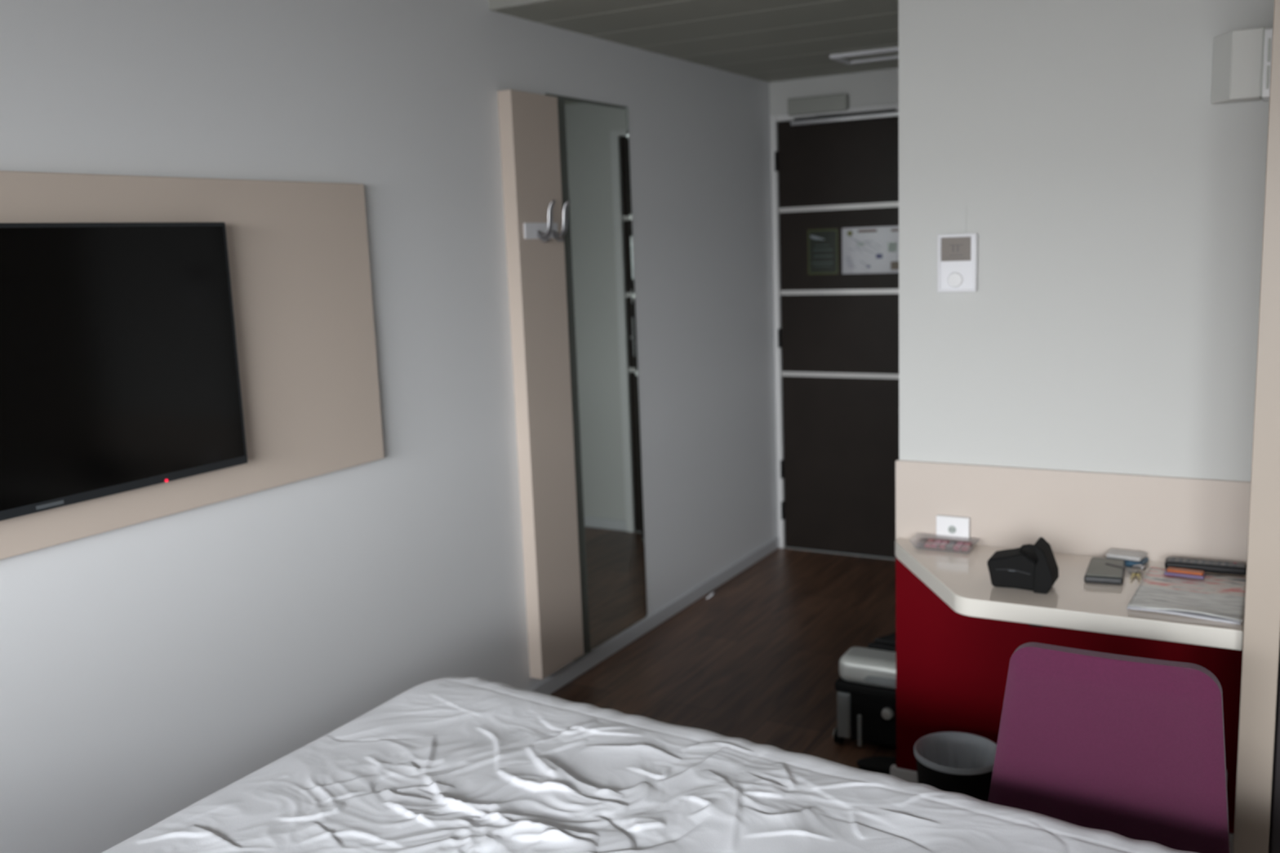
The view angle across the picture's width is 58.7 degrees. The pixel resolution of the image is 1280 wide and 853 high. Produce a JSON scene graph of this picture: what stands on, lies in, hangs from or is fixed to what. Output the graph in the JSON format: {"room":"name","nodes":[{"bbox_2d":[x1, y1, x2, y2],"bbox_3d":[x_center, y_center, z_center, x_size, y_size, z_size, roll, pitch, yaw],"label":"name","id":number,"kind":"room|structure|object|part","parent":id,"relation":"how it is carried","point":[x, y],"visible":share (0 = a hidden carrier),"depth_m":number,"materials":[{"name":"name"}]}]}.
{"room":"hotel room","nodes":[
{"label":"hotel room","id":0,"kind":"room"},
{"bbox_2d":[0,0,778,852],"bbox_3d":[-1.091,-0.170,2.517,0.120,2.620,7.030,3,11,29],"label":"wall","id":1,"kind":"structure","parent":0,"point":[148,668],"depth_m":3.04,"materials":[{"name":"white paint"}]},
{"bbox_2d":[0,170,384,559],"bbox_3d":[-1.184,-0.122,2.195,0.030,0.725,1.912,3,11,29],"label":"backboard","id":2,"kind":"object","parent":1,"relation":"attached to","point":[298,251],"visible":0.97,"depth_m":2.70,"materials":[{"name":"beige laminate"}]},
{"bbox_2d":[0,222,247,520],"bbox_3d":[-1.160,-0.110,2.156,0.049,0.543,0.961,3,11,29],"label":"television","id":3,"kind":"object","parent":2,"relation":"attached to","point":[119,368],"visible":1,"depth_m":2.29,"materials":[{"name":"black plastic"}]},
{"bbox_2d":[497,88,583,679],"bbox_3d":[-0.315,-0.115,3.721,0.050,1.883,0.257,3,11,29],"label":"board","id":4,"kind":"object","parent":1,"relation":"attached to","point":[529,131],"visible":1,"depth_m":3.68,"materials":[{"name":"beige laminate"}]},
{"bbox_2d":[523,200,570,242],"bbox_3d":[-0.284,-0.648,3.598,0.076,0.131,0.185,3,11,29],"label":"hook rail","id":5,"kind":"object","parent":4,"relation":"attached to","point":[548,230],"visible":1,"depth_m":3.59,"materials":[{"name":"silver metal"}]},
{"bbox_3d":[-0.314,-0.623,3.619,0.006,0.050,0.185,3,11,29],"label":"hook plate","id":6,"kind":"part","parent":5,"relation":"part of","materials":[{"name":"silver metal"}]},
{"bbox_2d":[545,93,647,661],"bbox_3d":[-0.138,-0.170,4.073,0.006,1.932,0.530,3,11,29],"label":"wall mirror","id":7,"kind":"object","parent":1,"relation":"attached to","point":[594,142],"visible":0.95,"depth_m":4.08,"materials":[{"name":"grey mirror"}]},
{"bbox_2d":[528,536,779,694],"bbox_3d":[-0.984,1.098,2.688,0.014,0.056,6.789,3,11,29],"label":"baseboard","id":8,"kind":"structure","parent":1,"relation":"attached to","point":[554,682],"depth_m":4.44,"materials":[{"name":"grey"}]},
{"bbox_2d":[488,0,898,82],"bbox_3d":[0.624,-1.593,3.989,1.285,0.410,2.135,3,11,29],"label":"ceiling","id":9,"kind":"structure","parent":0,"point":[769,41],"depth_m":3.87,"materials":[{"name":"grey paint"}]},
{"bbox_2d":[829,46,898,64],"bbox_3d":[1.065,-1.472,4.461,0.600,0.014,0.210,3,11,29],"label":"recessed light","id":10,"kind":"object","parent":9,"relation":"in","point":[890,53],"visible":0.41,"depth_m":4.53,"materials":[{"name":"white plastic"}]},
{"bbox_2d":[842,51,898,61],"bbox_3d":[1.065,-1.476,4.460,0.556,0.005,0.166,3,11,29],"label":"diffuser","id":11,"kind":"object","parent":10,"relation":"attached to","point":[880,55],"depth_m":4.57,"materials":[{"name":"grey"}]},
{"bbox_2d":[549,547,896,768],"bbox_3d":[0.513,1.254,1.856,3.650,0.100,7.030,3,11,29],"label":"floor","id":12,"kind":"structure","parent":0,"point":[756,660],"depth_m":4.15,"materials":[{"name":"brown wood"}]},
{"bbox_2d":[102,676,1196,852],"bbox_3d":[-0.229,0.837,1.163,1.814,1.000,2.293,3,11,29],"label":"bed","id":13,"kind":"object","parent":12,"relation":"on","point":[451,764],"visible":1,"depth_m":1.87,"materials":[{"name":"grey fabric"}]},
{"bbox_2d":[833,646,896,747],"bbox_3d":[0.709,0.809,3.361,0.254,0.282,0.137,3,11,29],"label":"suitcase","id":14,"kind":"object","parent":12,"relation":"on","point":[866,686],"visible":0.62,"depth_m":3.33,"materials":[{"name":"black plastic"}]},
{"bbox_3d":[0.711,0.711,3.345,0.238,0.082,0.126,3,11,29],"label":"case lid","id":15,"kind":"part","parent":14,"relation":"part of","materials":[{"name":"silver metal"}]},
{"bbox_2d":[856,756,896,774],"bbox_3d":[0.684,0.951,3.168,0.174,0.066,0.072,3,11,29],"label":"shoe","id":16,"kind":"object","parent":12,"relation":"on","point":[882,765],"visible":0.48,"depth_m":3.16,"materials":[{"name":"black leather"}]},
{"bbox_2d":[867,632,896,652],"bbox_3d":[0.859,0.766,3.553,0.193,0.296,0.345,3,11,29],"label":"bag","id":17,"kind":"object","parent":12,"relation":"on","point":[887,642],"visible":0.12,"depth_m":3.42,"materials":[{"name":"black fabric"}]},
{"bbox_2d":[913,731,996,802],"bbox_3d":[0.752,0.906,2.695,0.202,0.300,0.202,3,11,29],"label":"waste bin","id":18,"kind":"object","parent":12,"relation":"on","point":[960,762],"visible":0.46,"depth_m":2.71,"materials":[{"name":"black plastic"}]},
{"bbox_2d":[987,642,1230,852],"bbox_3d":[0.889,0.735,2.135,0.398,0.809,0.499,3,11,29],"label":"desk chair","id":19,"kind":"object","parent":12,"relation":"on","point":[1130,747],"visible":0.94,"depth_m":1.91,"materials":[{"name":"purple fabric"}]},
{"bbox_2d":[1232,0,1279,852],"bbox_3d":[1.248,-0.162,2.228,0.059,2.519,0.504,3,11,29],"label":"panel","id":20,"kind":"object","parent":12,"relation":"on","point":[1261,629],"visible":1,"depth_m":2.07,"materials":[{"name":"beige laminate"}]},
{"bbox_2d":[1268,643,1279,852],"bbox_3d":[1.695,-0.111,1.992,0.952,2.460,0.484,3,11,29],"label":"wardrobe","id":21,"kind":"object","parent":12,"relation":"on","point":[1274,826],"visible":1,"depth_m":2.17,"materials":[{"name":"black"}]},
{"bbox_3d":[1.385,-0.094,1.930,0.470,2.370,0.021,3,11,29],"label":"door","id":22,"kind":"part","parent":21,"relation":"part of","materials":[{"name":"black"}]},
{"bbox_2d":[769,67,898,115],"bbox_3d":[1.272,-0.476,5.138,1.385,2.210,0.120,3,11,29],"label":"wall","id":23,"kind":"structure","parent":0,"point":[876,87],"depth_m":5.08,"materials":[{"name":"grey paint"}]},
{"bbox_2d":[769,102,898,548],"bbox_3d":[1.036,-0.409,5.249,0.861,2.060,0.102,3,11,29],"label":"trim","id":24,"kind":"structure","parent":23,"relation":"attached to","point":[774,119],"depth_m":5.37,"materials":[{"name":"white"}]},
{"bbox_2d":[774,116,899,559],"bbox_3d":[1.005,-0.386,5.218,0.793,2.027,0.104,3,11,29],"label":"door","id":25,"kind":"structure","parent":23,"relation":"in","point":[838,334],"depth_m":5.28,"materials":[{"name":"black wood"}]},
{"bbox_2d":[807,228,838,274],"bbox_3d":[0.843,-0.805,5.242,0.146,0.206,0.003,3,11,29],"label":"notice","id":26,"kind":"object","parent":25,"relation":"attached to","point":[822,244],"visible":1,"depth_m":5.24,"materials":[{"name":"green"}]},
{"bbox_2d":[810,235,832,266],"bbox_3d":[0.836,-0.811,5.244,0.107,0.146,0.001,3,11,29],"label":"print","id":27,"kind":"object","parent":26,"relation":"attached to","point":[821,246],"depth_m":5.24,"materials":[{"name":"grey"}]},
{"bbox_2d":[841,226,898,274],"bbox_3d":[1.060,-0.794,5.119,0.314,0.207,0.004,3,11,29],"label":"evacuation plan","id":28,"kind":"object","parent":25,"relation":"attached to","point":[865,250],"visible":0.93,"depth_m":5.13,"materials":[{"name":"grey paper"}]},
{"bbox_2d":[787,93,898,125],"bbox_3d":[0.907,-1.423,5.074,0.514,0.118,0.050,3,11,29],"label":"door closer","id":29,"kind":"object","parent":23,"relation":"in","point":[816,104],"depth_m":5.09,"materials":[{"name":"grey paint"}]},
{"bbox_3d":[0.912,-1.374,5.079,0.505,0.020,0.028,3,11,29],"label":"slide rail","id":30,"kind":"part","parent":29,"relation":"part of","materials":[{"name":"silver metal"}]},
{"bbox_2d":[898,0,1274,481],"bbox_3d":[1.613,-0.248,2.356,2.165,2.620,0.100,3,11,29],"label":"wall","id":31,"kind":"structure","parent":0,"point":[1110,324],"depth_m":2.61,"materials":[{"name":"grey paint"}]},
{"bbox_2d":[937,205,977,292],"bbox_3d":[0.764,-0.427,2.738,0.092,0.204,0.024,3,11,29],"label":"thermostat","id":32,"kind":"object","parent":31,"relation":"attached to","point":[957,254],"visible":1,"depth_m":2.74,"materials":[{"name":"white plastic"}]},
{"bbox_3d":[0.763,-0.393,2.738,0.092,0.138,0.008,3,11,29],"label":"frame","id":33,"kind":"part","parent":32,"relation":"part of","materials":[{"name":"white plastic"}]},
{"bbox_2d":[889,764,1233,852],"bbox_3d":[1.029,0.973,2.843,0.821,0.100,0.024,3,11,29],"label":"baseboard","id":34,"kind":"structure","parent":31,"relation":"attached to","point":[908,775],"depth_m":3.01,"materials":[{"name":"white"}]},
{"bbox_2d":[894,537,1246,833],"bbox_3d":[0.918,0.646,2.601,0.805,0.629,0.444,3,11,29],"label":"desk","id":35,"kind":"object","parent":31,"relation":"attached to","point":[958,633],"visible":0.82,"depth_m":2.71,"materials":[{"name":"beige"}]},
{"bbox_2d":[909,533,980,553],"bbox_3d":[0.751,0.289,2.806,0.155,0.022,0.077,3,11,29],"label":"plastic tray","id":36,"kind":"object","parent":35,"relation":"on","point":[915,541],"visible":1,"depth_m":2.80,"materials":[{"name":"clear plastic"}]},
{"bbox_2d":[919,537,928,542],"bbox_3d":[0.704,0.289,2.833,0.017,0.011,0.048,3,11,29],"label":"sachet","id":37,"kind":"object","parent":36,"relation":"in","point":[924,540],"visible":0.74,"depth_m":2.84,"materials":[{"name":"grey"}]},
{"bbox_2d":[926,538,934,542],"bbox_3d":[0.719,0.290,2.825,0.016,0.011,0.048,2,10,27],"label":"sachet","id":38,"kind":"object","parent":36,"relation":"in","point":[932,540],"visible":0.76,"depth_m":2.83,"materials":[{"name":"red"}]},
{"bbox_2d":[933,539,942,542],"bbox_3d":[0.735,0.290,2.816,0.016,0.011,0.048,3,11,32],"label":"sachet","id":39,"kind":"object","parent":36,"relation":"in","point":[936,540],"visible":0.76,"depth_m":2.82,"materials":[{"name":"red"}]},
{"bbox_2d":[941,540,949,543],"bbox_3d":[0.750,0.291,2.807,0.016,0.011,0.048,3,11,29],"label":"sachet","id":40,"kind":"object","parent":36,"relation":"in","point":[943,541],"visible":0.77,"depth_m":2.81,"materials":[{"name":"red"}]},
{"bbox_2d":[948,541,957,544],"bbox_3d":[0.766,0.292,2.798,0.016,0.011,0.048,4,11,32],"label":"sachet","id":41,"kind":"object","parent":36,"relation":"in","point":[950,542],"visible":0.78,"depth_m":2.80,"materials":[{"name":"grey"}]},
{"bbox_2d":[955,541,964,545],"bbox_3d":[0.782,0.293,2.789,0.017,0.011,0.048,3,11,29],"label":"sachet","id":42,"kind":"object","parent":36,"relation":"in","point":[959,543],"visible":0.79,"depth_m":2.79,"materials":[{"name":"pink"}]},
{"bbox_2d":[963,542,971,546],"bbox_3d":[0.797,0.294,2.780,0.016,0.011,0.048,2,10,27],"label":"sachet","id":43,"kind":"object","parent":36,"relation":"in","point":[967,544],"visible":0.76,"depth_m":2.79,"materials":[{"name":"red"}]},
{"bbox_2d":[986,537,1058,594],"bbox_3d":[0.834,0.295,2.477,0.140,0.106,0.090,3,11,29],"label":"pouch","id":44,"kind":"object","parent":35,"relation":"on","point":[1031,567],"visible":1,"depth_m":2.45,"materials":[{"name":"black fabric"}]},
{"bbox_2d":[1084,556,1126,585],"bbox_3d":[1.039,0.322,2.538,0.085,0.020,0.156,3,11,29],"label":"wallet","id":45,"kind":"object","parent":35,"relation":"on","point":[1100,570],"visible":1,"depth_m":2.50,"materials":[{"name":"black leather"}]},
{"bbox_2d":[1106,548,1148,567],"bbox_3d":[1.119,0.303,2.619,0.086,0.026,0.058,4,11,33],"label":"case","id":46,"kind":"object","parent":35,"relation":"on","point":[1131,558],"visible":0.85,"depth_m":2.60,"materials":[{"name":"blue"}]},
{"bbox_3d":[1.119,0.296,2.619,0.081,0.011,0.053,4,11,34],"label":"case lid","id":47,"kind":"part","parent":46,"relation":"part of","materials":[{"name":"grey"}]},
{"bbox_2d":[1128,564,1146,579],"bbox_3d":[1.103,0.322,2.528,0.033,0.015,0.090,3,11,29],"label":"bunch","id":48,"kind":"object","parent":35,"relation":"on","point":[1135,566],"visible":1,"depth_m":2.54,"materials":[{"name":"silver metal"}]},
{"bbox_2d":[1126,566,1246,625],"bbox_3d":[1.146,0.346,2.374,0.208,0.017,0.327,3,11,29],"label":"newspaper","id":49,"kind":"object","parent":35,"relation":"on","point":[1216,597],"visible":0.92,"depth_m":2.35,"materials":[{"name":"grey paper"}]},
{"bbox_2d":[1164,567,1205,579],"bbox_3d":[1.185,0.319,2.475,0.078,0.012,0.030,4,11,33],"label":"bar","id":50,"kind":"object","parent":49,"relation":"on","point":[1174,571],"visible":1,"depth_m":2.47,"materials":[{"name":"purple"}]},
{"bbox_2d":[1164,556,1246,575],"bbox_3d":[1.245,0.307,2.506,0.162,0.020,0.044,2,10,27],"label":"remote control","id":51,"kind":"object","parent":35,"relation":"on","point":[1207,566],"visible":0.98,"depth_m":2.49,"materials":[{"name":"black plastic"}]},
{"bbox_2d":[895,459,1250,564],"bbox_3d":[1.009,0.223,2.723,0.807,0.240,0.013,3,11,29],"label":"backsplash","id":52,"kind":"structure","parent":31,"relation":"attached to","point":[1077,513],"depth_m":2.69,"materials":[{"name":"beige laminate"}]},
{"bbox_2d":[936,514,970,537],"bbox_3d":[0.781,0.253,2.839,0.082,0.058,0.019,3,11,29],"label":"power socket","id":53,"kind":"object","parent":52,"relation":"attached to","point":[946,525],"visible":1,"depth_m":2.83,"materials":[{"name":"white plastic"}]},
{"bbox_2d":[1210,26,1272,104],"bbox_3d":[1.251,-0.748,2.362,0.118,0.140,0.087,3,11,29],"label":"wall lamp","id":54,"kind":"object","parent":31,"relation":"attached to","point":[1242,59],"depth_m":2.34,"materials":[{"name":"white plastic"}]},
{"bbox_3d":[1.294,-0.743,2.339,0.020,0.134,0.086,3,11,29],"label":"plate","id":55,"kind":"part","parent":54,"relation":"part of","materials":[{"name":"white plastic"}]}
]}

